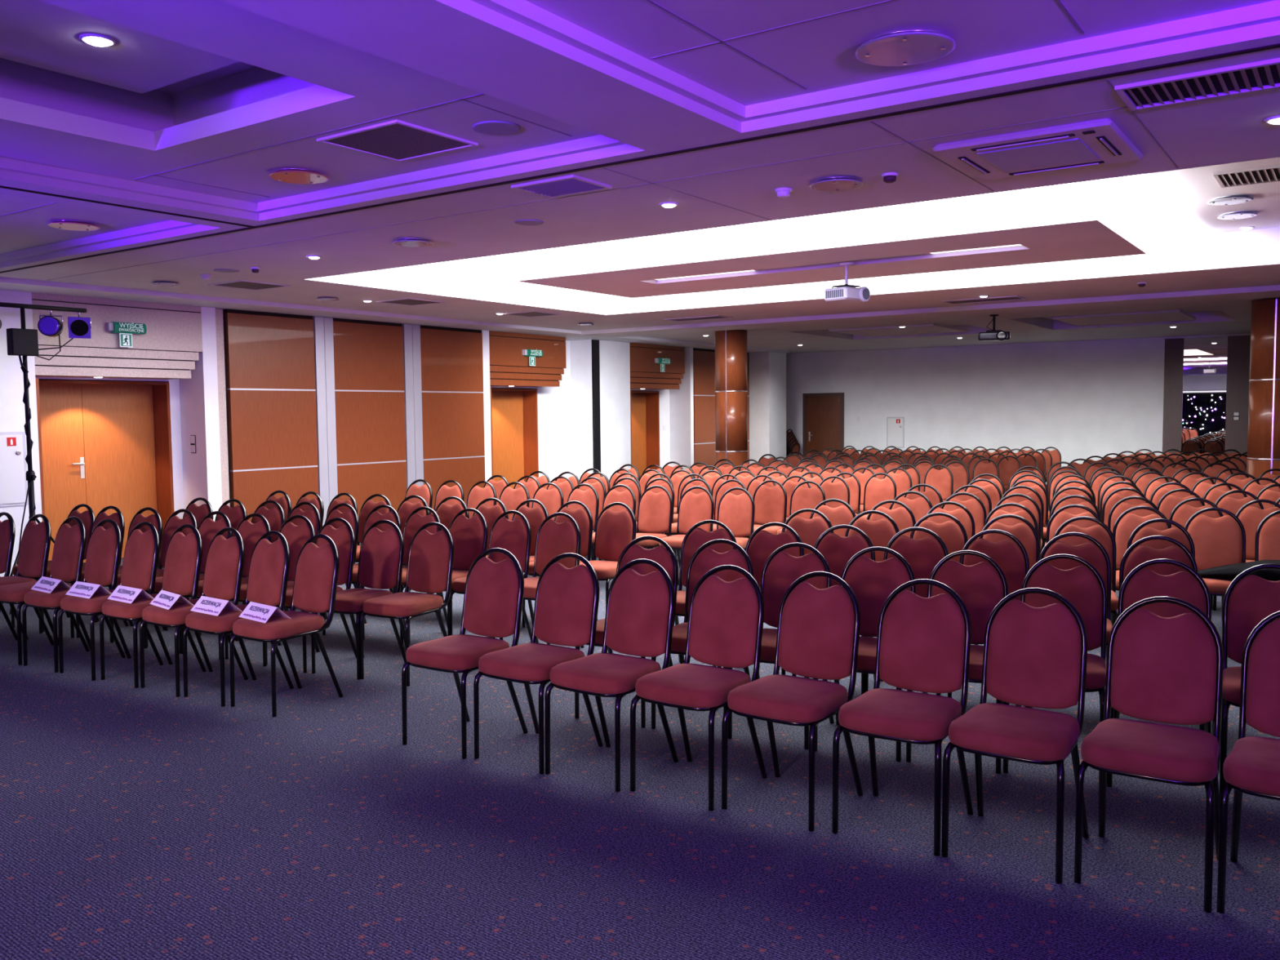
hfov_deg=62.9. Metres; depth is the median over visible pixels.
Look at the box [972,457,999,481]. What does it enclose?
banquet chair
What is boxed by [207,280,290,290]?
ceiling vent
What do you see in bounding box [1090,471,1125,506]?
banquet chair
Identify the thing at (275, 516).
banquet chair
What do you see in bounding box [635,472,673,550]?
banquet chair
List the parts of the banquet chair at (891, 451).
backrest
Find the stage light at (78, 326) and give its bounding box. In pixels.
[67,311,91,338]
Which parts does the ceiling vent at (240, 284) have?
perforated panel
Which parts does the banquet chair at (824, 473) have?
backrest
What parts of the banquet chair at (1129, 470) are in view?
backrest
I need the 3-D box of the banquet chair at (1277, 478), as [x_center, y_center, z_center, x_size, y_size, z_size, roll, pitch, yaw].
[6.647,0.418,10.681,0.424,0.949,0.551,1,4,26]
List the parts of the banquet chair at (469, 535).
leg, leg, leg, seat, backrest, frame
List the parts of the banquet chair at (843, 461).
backrest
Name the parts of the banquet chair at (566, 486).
frame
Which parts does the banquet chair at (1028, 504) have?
backrest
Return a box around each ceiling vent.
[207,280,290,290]
[316,119,478,161]
[375,297,444,306]
[502,311,562,317]
[511,174,612,198]
[663,315,733,321]
[941,295,1026,304]
[1114,57,1279,111]
[1213,164,1279,187]
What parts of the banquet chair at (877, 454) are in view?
backrest, frame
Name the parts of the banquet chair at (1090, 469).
backrest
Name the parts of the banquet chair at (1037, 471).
backrest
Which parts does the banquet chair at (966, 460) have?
backrest, frame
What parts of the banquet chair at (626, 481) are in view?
backrest, frame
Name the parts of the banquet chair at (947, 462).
backrest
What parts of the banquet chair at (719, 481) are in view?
backrest, frame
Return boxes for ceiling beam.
[580,284,1279,337]
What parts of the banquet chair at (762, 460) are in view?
frame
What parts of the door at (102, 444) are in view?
lever, handle plate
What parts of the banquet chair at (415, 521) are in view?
leg, leg, leg, seat, backrest, frame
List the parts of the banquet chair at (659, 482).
backrest, frame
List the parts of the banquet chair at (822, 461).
frame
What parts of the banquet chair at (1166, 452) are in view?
backrest, frame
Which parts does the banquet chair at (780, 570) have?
leg, seat frame, seat, backrest, frame, leg, leg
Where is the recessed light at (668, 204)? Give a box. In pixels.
[658,201,679,208]
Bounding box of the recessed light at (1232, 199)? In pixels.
[1207,195,1253,205]
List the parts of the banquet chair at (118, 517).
leg, seat, leg, backrest, frame, leg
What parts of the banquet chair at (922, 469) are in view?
backrest, frame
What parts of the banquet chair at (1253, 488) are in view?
frame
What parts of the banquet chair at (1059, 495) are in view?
backrest, frame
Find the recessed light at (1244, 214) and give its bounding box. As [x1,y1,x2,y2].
[1217,210,1257,219]
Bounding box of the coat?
[1197,560,1279,581]
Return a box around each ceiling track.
[0,43,1279,273]
[0,185,254,227]
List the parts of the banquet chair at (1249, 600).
leg, leg, seat, seat frame, frame, backrest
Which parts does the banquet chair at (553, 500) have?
frame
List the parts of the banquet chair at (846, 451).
backrest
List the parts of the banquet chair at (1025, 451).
backrest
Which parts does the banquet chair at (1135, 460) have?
backrest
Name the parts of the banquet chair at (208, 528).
leg, seat, leg, backrest, frame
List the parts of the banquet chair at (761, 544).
backrest, frame, leg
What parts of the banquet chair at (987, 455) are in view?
backrest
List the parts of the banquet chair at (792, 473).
backrest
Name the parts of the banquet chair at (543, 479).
backrest, frame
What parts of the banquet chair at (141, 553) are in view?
leg, seat frame, seat, leg, leg, backrest, frame, leg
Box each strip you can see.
[215,308,230,506]
[222,309,231,507]
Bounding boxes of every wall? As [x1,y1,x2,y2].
[0,289,786,577]
[786,333,1250,484]
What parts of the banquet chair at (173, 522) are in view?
leg, seat, backrest, frame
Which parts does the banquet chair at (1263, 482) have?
backrest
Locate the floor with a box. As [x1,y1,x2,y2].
[0,533,1279,959]
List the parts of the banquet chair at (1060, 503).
backrest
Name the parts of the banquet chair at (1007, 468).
backrest, frame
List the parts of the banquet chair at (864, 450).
backrest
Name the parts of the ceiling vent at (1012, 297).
perforated panel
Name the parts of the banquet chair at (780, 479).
frame, backrest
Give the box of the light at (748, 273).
[654,270,754,279]
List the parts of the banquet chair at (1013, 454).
backrest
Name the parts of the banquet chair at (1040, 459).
backrest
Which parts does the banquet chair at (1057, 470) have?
backrest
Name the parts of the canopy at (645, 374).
rail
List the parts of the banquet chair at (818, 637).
leg, leg, seat frame, seat, leg, backrest, frame, leg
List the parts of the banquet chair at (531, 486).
frame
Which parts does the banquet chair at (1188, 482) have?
backrest, frame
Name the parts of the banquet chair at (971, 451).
backrest, frame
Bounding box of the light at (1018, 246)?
[931,244,1022,253]
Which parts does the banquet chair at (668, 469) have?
backrest, frame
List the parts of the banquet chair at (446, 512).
backrest, frame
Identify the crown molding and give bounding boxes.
[0,276,790,352]
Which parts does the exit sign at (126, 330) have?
pictogram plate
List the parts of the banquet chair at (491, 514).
backrest, frame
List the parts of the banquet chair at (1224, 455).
backrest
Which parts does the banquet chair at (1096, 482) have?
frame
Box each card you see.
[31,576,71,593]
[65,581,111,598]
[107,585,154,603]
[149,590,194,609]
[191,595,241,616]
[239,601,291,622]
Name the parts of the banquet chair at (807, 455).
frame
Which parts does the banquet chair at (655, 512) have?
seat, backrest, frame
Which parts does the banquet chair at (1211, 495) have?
backrest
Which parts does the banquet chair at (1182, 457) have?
backrest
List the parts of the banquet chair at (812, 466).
backrest, frame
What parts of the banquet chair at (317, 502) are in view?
backrest, frame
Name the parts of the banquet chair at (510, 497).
frame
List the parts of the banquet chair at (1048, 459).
backrest, frame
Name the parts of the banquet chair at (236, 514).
backrest, frame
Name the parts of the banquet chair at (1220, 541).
backrest, frame, seat, seat frame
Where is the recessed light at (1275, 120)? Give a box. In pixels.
[1263,115,1279,124]
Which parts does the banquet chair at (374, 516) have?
leg, seat, leg, backrest, frame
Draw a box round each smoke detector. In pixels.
[199,274,211,279]
[250,266,260,272]
[774,187,791,197]
[881,172,897,182]
[1137,281,1146,287]
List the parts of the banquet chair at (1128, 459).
backrest, frame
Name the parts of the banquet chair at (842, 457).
backrest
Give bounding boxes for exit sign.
[105,321,146,347]
[522,348,542,365]
[654,357,671,372]
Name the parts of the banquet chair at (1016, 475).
frame, backrest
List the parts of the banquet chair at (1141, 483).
backrest, frame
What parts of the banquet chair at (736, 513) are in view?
backrest, seat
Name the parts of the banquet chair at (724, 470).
backrest, frame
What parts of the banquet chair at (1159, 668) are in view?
leg, leg, seat, seat frame, backrest, frame, leg, leg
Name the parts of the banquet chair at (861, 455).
backrest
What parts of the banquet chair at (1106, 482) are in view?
backrest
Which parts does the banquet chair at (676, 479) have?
seat, backrest, frame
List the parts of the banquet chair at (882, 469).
frame, backrest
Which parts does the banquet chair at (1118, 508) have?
frame, backrest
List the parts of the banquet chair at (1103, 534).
backrest, frame, leg, seat, leg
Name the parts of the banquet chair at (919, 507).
frame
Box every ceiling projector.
[824,262,870,303]
[977,314,1009,341]
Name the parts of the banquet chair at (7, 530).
backrest, frame, leg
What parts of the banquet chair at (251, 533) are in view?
leg, seat, leg, backrest, frame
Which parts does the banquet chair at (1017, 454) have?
backrest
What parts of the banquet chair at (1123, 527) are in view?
seat, backrest, frame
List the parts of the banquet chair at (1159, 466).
backrest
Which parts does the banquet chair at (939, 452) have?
backrest, frame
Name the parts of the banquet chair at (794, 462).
frame, backrest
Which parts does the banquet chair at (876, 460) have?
backrest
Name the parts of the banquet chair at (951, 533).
frame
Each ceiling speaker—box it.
[213,268,239,272]
[472,120,521,134]
[514,219,543,225]
[854,29,955,66]
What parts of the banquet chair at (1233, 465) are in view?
backrest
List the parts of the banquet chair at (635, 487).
leg, backrest, frame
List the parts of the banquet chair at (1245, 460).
frame, backrest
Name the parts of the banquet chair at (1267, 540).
backrest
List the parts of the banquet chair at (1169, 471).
frame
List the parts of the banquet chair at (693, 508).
seat, leg, backrest, frame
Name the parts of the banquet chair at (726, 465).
backrest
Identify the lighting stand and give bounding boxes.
[0,302,86,614]
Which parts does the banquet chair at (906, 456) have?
backrest, frame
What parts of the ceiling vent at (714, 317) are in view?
perforated panel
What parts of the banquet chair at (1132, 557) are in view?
backrest, frame, leg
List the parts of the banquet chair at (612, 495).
seat, backrest, frame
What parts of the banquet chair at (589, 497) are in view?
backrest, frame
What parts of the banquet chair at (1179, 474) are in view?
backrest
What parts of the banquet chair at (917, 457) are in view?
backrest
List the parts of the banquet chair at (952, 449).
backrest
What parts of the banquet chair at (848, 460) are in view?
backrest, frame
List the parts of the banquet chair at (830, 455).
backrest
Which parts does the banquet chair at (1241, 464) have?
backrest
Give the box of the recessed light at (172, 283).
[151,280,180,286]
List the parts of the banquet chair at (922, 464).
backrest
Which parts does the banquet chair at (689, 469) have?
backrest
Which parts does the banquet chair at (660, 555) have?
leg, seat frame, seat, leg, backrest, frame, leg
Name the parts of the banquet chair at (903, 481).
frame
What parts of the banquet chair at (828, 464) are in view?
backrest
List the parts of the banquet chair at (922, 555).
leg, backrest, frame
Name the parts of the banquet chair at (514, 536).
leg, seat, seat frame, backrest, frame, leg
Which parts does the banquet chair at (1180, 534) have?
backrest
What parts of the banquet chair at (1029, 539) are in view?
backrest, frame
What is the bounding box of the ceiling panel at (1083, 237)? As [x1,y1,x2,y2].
[515,190,1146,297]
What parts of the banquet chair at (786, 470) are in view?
frame, backrest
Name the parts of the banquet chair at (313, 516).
backrest, frame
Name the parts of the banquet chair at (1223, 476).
backrest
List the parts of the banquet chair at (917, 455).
frame, backrest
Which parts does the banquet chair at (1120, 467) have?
frame, backrest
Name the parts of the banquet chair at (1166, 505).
backrest, frame, leg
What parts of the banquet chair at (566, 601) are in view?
leg, seat frame, leg, seat, leg, backrest, frame, leg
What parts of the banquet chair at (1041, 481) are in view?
frame, backrest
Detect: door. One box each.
[35,377,173,562]
[489,386,538,488]
[630,390,659,476]
[802,392,844,456]
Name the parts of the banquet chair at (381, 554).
leg, seat frame, leg, leg, seat, backrest, frame, leg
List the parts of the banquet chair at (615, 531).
seat, seat frame, leg, backrest, frame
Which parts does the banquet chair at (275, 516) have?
backrest, frame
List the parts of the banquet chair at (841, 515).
frame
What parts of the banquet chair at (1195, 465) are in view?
backrest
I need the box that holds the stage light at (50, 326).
[37,310,63,337]
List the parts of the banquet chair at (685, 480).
seat, backrest, frame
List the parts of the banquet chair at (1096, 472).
backrest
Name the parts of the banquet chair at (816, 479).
frame, backrest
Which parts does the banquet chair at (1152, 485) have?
backrest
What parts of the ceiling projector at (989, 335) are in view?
len glass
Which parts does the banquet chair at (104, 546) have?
leg, seat frame, seat, leg, leg, backrest, frame, leg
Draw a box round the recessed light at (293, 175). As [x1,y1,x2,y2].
[268,168,328,184]
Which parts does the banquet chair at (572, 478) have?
backrest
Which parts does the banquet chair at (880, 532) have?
frame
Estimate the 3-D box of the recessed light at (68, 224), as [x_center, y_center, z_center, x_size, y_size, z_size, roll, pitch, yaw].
[-4.144,-1.863,7.657,0.340,0.031,0.340,2,5,35]
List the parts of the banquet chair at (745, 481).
backrest, frame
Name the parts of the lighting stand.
leg, leg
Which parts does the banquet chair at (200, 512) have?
backrest, frame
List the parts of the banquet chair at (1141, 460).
backrest, frame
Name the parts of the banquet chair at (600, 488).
backrest, frame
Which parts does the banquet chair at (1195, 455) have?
backrest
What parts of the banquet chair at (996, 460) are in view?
frame, backrest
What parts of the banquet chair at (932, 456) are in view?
backrest, frame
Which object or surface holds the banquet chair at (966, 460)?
on the floor
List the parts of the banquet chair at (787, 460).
backrest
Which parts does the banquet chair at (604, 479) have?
backrest, frame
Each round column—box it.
[715,329,747,471]
[1246,297,1279,478]
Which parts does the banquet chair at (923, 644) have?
leg, leg, seat frame, seat, backrest, frame, leg, leg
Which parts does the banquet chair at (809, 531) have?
frame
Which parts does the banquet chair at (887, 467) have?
backrest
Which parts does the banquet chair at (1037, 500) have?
backrest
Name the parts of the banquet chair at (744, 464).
backrest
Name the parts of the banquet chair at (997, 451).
backrest, frame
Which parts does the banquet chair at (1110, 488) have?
backrest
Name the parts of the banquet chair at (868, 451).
backrest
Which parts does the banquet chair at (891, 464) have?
backrest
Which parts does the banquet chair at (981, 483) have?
backrest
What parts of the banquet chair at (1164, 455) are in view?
frame, backrest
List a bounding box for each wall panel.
[224,309,318,522]
[333,317,406,519]
[420,324,484,514]
[693,347,749,470]
[1162,337,1183,453]
[1224,335,1250,455]
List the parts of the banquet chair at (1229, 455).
backrest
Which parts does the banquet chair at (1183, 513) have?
backrest, frame, leg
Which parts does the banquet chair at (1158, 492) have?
backrest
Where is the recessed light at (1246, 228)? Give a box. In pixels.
[1239,226,1254,230]
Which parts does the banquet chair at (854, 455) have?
backrest, frame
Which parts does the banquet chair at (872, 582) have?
leg, leg, seat frame, seat, backrest, frame, leg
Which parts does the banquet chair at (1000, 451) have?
frame, backrest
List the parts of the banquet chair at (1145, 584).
leg, leg, backrest, frame, leg, leg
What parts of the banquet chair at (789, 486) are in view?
backrest, frame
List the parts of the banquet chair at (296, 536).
leg, seat, leg, backrest, frame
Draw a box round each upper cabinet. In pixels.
[0,431,28,506]
[886,417,904,448]
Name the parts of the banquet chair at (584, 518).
leg, seat, backrest, frame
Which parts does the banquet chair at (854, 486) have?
backrest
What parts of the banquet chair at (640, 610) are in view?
leg, seat frame, leg, seat, leg, backrest, frame, leg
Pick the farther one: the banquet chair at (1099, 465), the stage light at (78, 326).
the banquet chair at (1099, 465)
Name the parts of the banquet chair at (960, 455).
backrest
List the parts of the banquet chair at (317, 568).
leg, leg, seat frame, seat, leg, backrest, frame, leg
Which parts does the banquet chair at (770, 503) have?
seat, backrest, frame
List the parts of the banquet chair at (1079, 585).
leg, backrest, frame, seat frame, seat, leg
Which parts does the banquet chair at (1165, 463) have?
backrest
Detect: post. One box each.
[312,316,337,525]
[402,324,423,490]
[591,339,600,472]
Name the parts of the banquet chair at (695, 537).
leg, seat frame, seat, backrest, frame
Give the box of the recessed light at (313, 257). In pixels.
[306,255,321,259]
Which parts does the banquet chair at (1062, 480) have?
backrest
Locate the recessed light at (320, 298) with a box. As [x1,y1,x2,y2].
[315,296,339,301]
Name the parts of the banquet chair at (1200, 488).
backrest, frame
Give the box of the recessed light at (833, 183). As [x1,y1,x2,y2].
[809,176,862,191]
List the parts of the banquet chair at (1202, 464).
frame, backrest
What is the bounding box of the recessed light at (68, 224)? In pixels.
[47,219,100,231]
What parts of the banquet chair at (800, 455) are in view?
backrest, frame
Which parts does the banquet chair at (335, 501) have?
backrest, frame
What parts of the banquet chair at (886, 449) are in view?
backrest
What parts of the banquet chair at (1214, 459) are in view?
backrest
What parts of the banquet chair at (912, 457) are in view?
frame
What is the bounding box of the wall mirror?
[1181,336,1227,456]
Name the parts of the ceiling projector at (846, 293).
ceiling plate, len glass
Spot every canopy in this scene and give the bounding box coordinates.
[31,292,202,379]
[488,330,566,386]
[629,342,684,389]
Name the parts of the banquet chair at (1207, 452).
backrest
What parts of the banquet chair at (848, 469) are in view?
backrest, frame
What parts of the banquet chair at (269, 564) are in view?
leg, seat frame, seat, leg, leg, backrest, frame, leg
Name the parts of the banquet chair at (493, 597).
leg, seat frame, seat, leg, leg, backrest, frame, leg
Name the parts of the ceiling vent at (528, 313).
perforated panel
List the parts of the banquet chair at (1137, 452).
backrest, frame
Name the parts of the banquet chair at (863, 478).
seat, backrest, frame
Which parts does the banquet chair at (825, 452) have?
backrest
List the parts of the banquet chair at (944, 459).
backrest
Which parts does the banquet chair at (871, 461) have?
backrest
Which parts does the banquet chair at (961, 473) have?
frame, backrest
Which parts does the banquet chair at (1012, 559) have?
backrest, frame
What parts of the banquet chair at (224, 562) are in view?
leg, seat frame, seat, leg, leg, backrest, frame, leg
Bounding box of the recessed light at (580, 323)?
[577,322,594,325]
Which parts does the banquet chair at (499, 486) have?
frame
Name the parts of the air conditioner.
intake panel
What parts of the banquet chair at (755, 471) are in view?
backrest, frame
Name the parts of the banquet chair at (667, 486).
frame, backrest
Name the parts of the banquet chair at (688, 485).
seat, leg, backrest, frame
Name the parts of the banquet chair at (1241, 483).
backrest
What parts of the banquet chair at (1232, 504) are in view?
leg, backrest, frame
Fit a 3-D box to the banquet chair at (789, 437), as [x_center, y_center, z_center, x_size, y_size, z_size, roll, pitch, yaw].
[3.264,-0.585,23.952,0.551,0.926,0.424,2,5,35]
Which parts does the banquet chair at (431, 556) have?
leg, leg, seat, seat frame, leg, backrest, frame, leg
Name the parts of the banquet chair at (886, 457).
backrest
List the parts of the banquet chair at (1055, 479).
backrest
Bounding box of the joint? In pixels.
[0,0,1279,279]
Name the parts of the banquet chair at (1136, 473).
backrest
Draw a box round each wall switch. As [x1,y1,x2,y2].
[190,435,195,453]
[558,424,562,431]
[1233,412,1239,420]
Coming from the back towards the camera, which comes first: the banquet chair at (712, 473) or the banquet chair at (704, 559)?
the banquet chair at (712, 473)
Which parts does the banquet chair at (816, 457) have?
backrest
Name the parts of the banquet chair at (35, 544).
seat, leg, backrest, frame, leg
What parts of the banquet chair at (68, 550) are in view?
seat frame, leg, seat, leg, backrest, frame, leg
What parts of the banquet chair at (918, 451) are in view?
backrest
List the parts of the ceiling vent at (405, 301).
perforated panel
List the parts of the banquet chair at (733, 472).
backrest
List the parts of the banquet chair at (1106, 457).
backrest, frame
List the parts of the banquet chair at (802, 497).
backrest, frame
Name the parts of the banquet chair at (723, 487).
seat, backrest, frame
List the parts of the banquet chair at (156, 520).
leg, seat, backrest, frame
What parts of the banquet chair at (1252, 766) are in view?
leg, leg, seat, seat frame, frame, backrest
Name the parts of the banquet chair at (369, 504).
seat, backrest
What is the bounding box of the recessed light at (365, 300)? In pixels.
[361,299,373,302]
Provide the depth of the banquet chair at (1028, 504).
8.58 m
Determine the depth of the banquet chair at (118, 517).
8.23 m
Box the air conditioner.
[931,118,1143,180]
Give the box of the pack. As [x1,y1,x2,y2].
[6,328,74,373]
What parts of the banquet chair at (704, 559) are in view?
leg, seat frame, seat, leg, backrest, frame, leg, leg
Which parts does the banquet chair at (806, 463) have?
backrest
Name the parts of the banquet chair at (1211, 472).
backrest, frame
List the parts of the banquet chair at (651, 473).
backrest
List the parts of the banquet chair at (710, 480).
backrest, frame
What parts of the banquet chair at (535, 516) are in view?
backrest, frame, seat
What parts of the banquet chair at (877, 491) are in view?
backrest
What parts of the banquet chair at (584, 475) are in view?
backrest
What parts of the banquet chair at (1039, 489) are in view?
backrest, seat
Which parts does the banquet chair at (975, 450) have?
backrest, frame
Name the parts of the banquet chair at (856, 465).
backrest, frame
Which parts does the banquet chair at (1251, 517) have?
frame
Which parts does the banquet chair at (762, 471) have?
backrest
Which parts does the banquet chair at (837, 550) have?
backrest, frame, leg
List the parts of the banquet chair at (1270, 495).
frame, backrest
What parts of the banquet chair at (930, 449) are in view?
backrest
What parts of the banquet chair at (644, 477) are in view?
backrest, frame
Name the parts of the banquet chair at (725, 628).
leg, seat frame, leg, seat, leg, backrest, frame, leg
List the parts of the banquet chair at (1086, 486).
backrest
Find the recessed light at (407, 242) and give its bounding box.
[392,237,433,247]
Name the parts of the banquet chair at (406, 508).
backrest, frame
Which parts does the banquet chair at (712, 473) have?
backrest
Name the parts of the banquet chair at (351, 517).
backrest, frame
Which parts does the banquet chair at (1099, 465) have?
frame, backrest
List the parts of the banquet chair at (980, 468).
backrest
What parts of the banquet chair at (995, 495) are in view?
frame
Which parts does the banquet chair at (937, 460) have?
frame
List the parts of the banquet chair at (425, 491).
backrest, frame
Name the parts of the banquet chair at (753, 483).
backrest, frame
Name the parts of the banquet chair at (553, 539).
seat frame, seat, leg, backrest, frame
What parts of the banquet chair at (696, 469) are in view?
backrest, frame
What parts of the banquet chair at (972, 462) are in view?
frame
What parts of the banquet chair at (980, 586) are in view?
leg, backrest, frame, seat frame, seat, leg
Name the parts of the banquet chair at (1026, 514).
backrest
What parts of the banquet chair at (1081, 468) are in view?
backrest, frame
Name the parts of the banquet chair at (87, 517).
leg, seat, seat frame, backrest, frame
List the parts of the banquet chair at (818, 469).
backrest, frame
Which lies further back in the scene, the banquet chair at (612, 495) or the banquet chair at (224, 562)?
the banquet chair at (612, 495)
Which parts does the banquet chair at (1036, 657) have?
leg, leg, seat, seat frame, backrest, frame, leg, leg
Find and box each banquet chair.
[0,511,17,639]
[0,514,53,645]
[0,515,89,665]
[10,503,99,632]
[22,519,125,672]
[38,506,128,637]
[57,521,163,680]
[75,506,164,642]
[99,524,206,688]
[110,508,201,647]
[139,527,248,697]
[143,511,235,653]
[158,497,213,573]
[181,513,271,659]
[182,530,293,706]
[201,498,247,573]
[224,515,315,665]
[229,533,342,716]
[241,500,285,610]
[243,502,322,616]
[262,517,356,672]
[263,490,291,520]
[291,491,324,581]
[311,520,405,679]
[315,502,359,619]
[322,504,401,639]
[326,492,357,588]
[355,493,392,562]
[359,521,454,686]
[360,494,430,593]
[360,506,442,644]
[401,547,528,759]
[403,496,469,594]
[404,479,432,566]
[408,507,488,644]
[434,480,464,511]
[437,497,508,613]
[448,510,532,639]
[466,480,497,518]
[473,552,603,773]
[483,475,508,504]
[498,481,529,520]
[499,511,583,648]
[511,498,548,626]
[513,475,540,508]
[522,500,593,627]
[525,471,550,488]
[531,482,564,519]
[544,558,678,791]
[546,475,573,506]
[555,471,580,487]
[566,483,599,559]
[574,535,678,728]
[577,476,606,560]
[579,468,603,483]
[579,502,636,620]
[585,471,610,530]
[591,477,641,560]
[591,484,635,561]
[593,472,640,549]
[608,468,633,488]
[615,484,672,561]
[617,464,639,480]
[630,564,767,810]
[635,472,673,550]
[635,477,674,536]
[639,469,663,549]
[642,464,666,478]
[651,469,693,548]
[651,538,753,728]
[659,485,714,585]
[662,461,683,479]
[662,473,706,555]
[663,478,712,567]
[670,464,695,478]
[675,520,737,666]
[689,462,711,478]
[697,465,721,478]
[702,470,724,515]
[711,474,742,555]
[712,458,733,470]
[712,479,746,537]
[715,462,737,480]
[716,487,755,551]
[717,522,804,675]
[721,571,862,831]
[726,465,752,480]
[727,542,834,749]
[732,470,756,489]
[738,458,760,471]
[743,480,786,538]
[744,462,767,475]
[746,474,776,524]
[747,471,787,538]
[756,466,782,481]
[758,453,775,466]
[766,459,787,471]
[773,456,791,466]
[773,462,795,475]
[777,480,825,533]
[780,475,810,523]
[781,508,834,555]
[782,453,801,467]
[786,429,792,436]
[786,431,794,444]
[786,434,795,455]
[786,436,796,456]
[786,466,813,482]
[788,440,798,454]
[788,451,804,460]
[790,442,799,456]
[792,524,875,694]
[795,459,817,472]
[796,471,823,487]
[798,457,818,466]
[800,462,823,477]
[804,449,821,462]
[807,452,827,462]
[808,454,827,469]
[809,498,856,537]
[813,546,915,762]
[817,466,844,482]
[819,475,849,510]
[821,447,837,457]
[822,459,846,472]
[826,449,844,461]
[826,457,848,467]
[831,462,854,479]
[831,471,861,515]
[831,578,973,856]
[832,452,853,462]
[834,454,854,467]
[841,445,855,452]
[843,447,859,455]
[844,510,899,561]
[849,466,876,514]
[850,449,867,462]
[852,460,875,473]
[853,457,875,469]
[856,472,896,519]
[857,452,875,461]
[860,445,876,453]
[861,454,881,469]
[862,463,886,479]
[864,526,949,695]
[866,448,882,457]
[866,499,915,537]
[874,449,891,462]
[880,452,901,466]
[882,445,899,454]
[882,457,906,469]
[882,467,911,497]
[883,460,905,472]
[888,448,904,456]
[888,454,907,469]
[888,490,933,523]
[893,463,919,491]
[898,449,915,461]
[903,484,942,508]
[904,445,920,454]
[906,452,927,469]
[906,550,1008,773]
[910,511,968,562]
[911,448,925,457]
[911,454,933,467]
[912,457,937,469]
[912,460,936,492]
[924,450,940,460]
[924,464,953,502]
[924,501,975,540]
[926,446,943,454]
[933,448,951,457]
[933,453,953,470]
[938,455,960,470]
[940,492,986,537]
[941,457,964,469]
[941,587,1088,884]
[943,461,968,500]
[946,450,964,458]
[947,528,1029,707]
[949,446,965,454]
[951,484,991,515]
[957,448,974,457]
[960,453,981,467]
[964,478,1002,510]
[967,455,990,483]
[970,473,1004,496]
[971,450,990,458]
[972,446,988,455]
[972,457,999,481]
[974,514,1039,644]
[982,448,999,457]
[983,502,1038,533]
[987,453,1008,464]
[995,446,1010,455]
[995,493,1041,553]
[996,450,1017,460]
[997,455,1022,492]
[1000,485,1044,551]
[1002,553,1106,773]
[1006,448,1025,457]
[1007,470,1042,550]
[1010,479,1048,543]
[1011,473,1048,548]
[1014,466,1045,482]
[1016,453,1037,471]
[1017,446,1034,454]
[1023,450,1045,479]
[1027,532,1112,708]
[1031,448,1052,482]
[1041,446,1061,466]
[1044,486,1096,545]
[1046,461,1076,489]
[1046,504,1102,543]
[1048,466,1082,483]
[1048,470,1082,521]
[1048,494,1101,519]
[1052,474,1091,497]
[1053,480,1095,502]
[1053,515,1118,625]
[1067,458,1093,477]
[1074,596,1223,912]
[1082,455,1106,467]
[1083,462,1114,482]
[1088,466,1122,484]
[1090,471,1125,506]
[1097,475,1136,510]
[1099,481,1142,521]
[1101,453,1124,464]
[1102,458,1128,473]
[1102,487,1148,526]
[1106,558,1217,786]
[1107,496,1159,570]
[1111,506,1171,591]
[1115,450,1138,461]
[1115,455,1140,467]
[1119,535,1204,731]
[1121,462,1153,481]
[1126,518,1195,559]
[1129,466,1160,481]
[1130,453,1153,463]
[1133,471,1169,493]
[1134,448,1155,458]
[1137,458,1165,471]
[1143,475,1183,499]
[1145,450,1166,461]
[1148,456,1174,466]
[1149,481,1193,506]
[1156,488,1213,609]
[1160,462,1191,481]
[1162,448,1183,458]
[1162,453,1187,463]
[1168,497,1224,609]
[1169,467,1204,482]
[1172,459,1201,471]
[1175,451,1198,461]
[1178,471,1215,490]
[1183,456,1209,470]
[1184,506,1245,595]
[1190,448,1210,457]
[1191,476,1232,497]
[1194,453,1219,463]
[1201,462,1233,480]
[1202,482,1247,505]
[1204,451,1229,460]
[1209,459,1239,473]
[1213,467,1248,484]
[1213,489,1264,610]
[1216,610,1279,913]
[1217,564,1279,801]
[1218,448,1240,457]
[1219,456,1247,472]
[1224,472,1260,488]
[1227,453,1247,465]
[1235,499,1279,562]
[1237,452,1247,458]
[1242,477,1279,497]
[1254,510,1279,581]
[1256,484,1279,509]
[1257,468,1279,485]
[1270,475,1279,484]
[1272,497,1279,507]
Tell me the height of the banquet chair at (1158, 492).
0.949 m
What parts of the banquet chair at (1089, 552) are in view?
frame, backrest, seat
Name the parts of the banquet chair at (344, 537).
leg, seat frame, leg, seat, leg, backrest, frame, leg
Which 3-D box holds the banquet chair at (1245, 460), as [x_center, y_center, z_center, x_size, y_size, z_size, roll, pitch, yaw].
[8.711,0.107,15.130,0.424,0.949,0.551,1,4,23]
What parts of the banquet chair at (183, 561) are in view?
leg, seat frame, leg, seat, leg, backrest, frame, leg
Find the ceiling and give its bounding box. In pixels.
[0,0,1279,353]
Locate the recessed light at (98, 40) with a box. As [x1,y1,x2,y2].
[79,33,115,46]

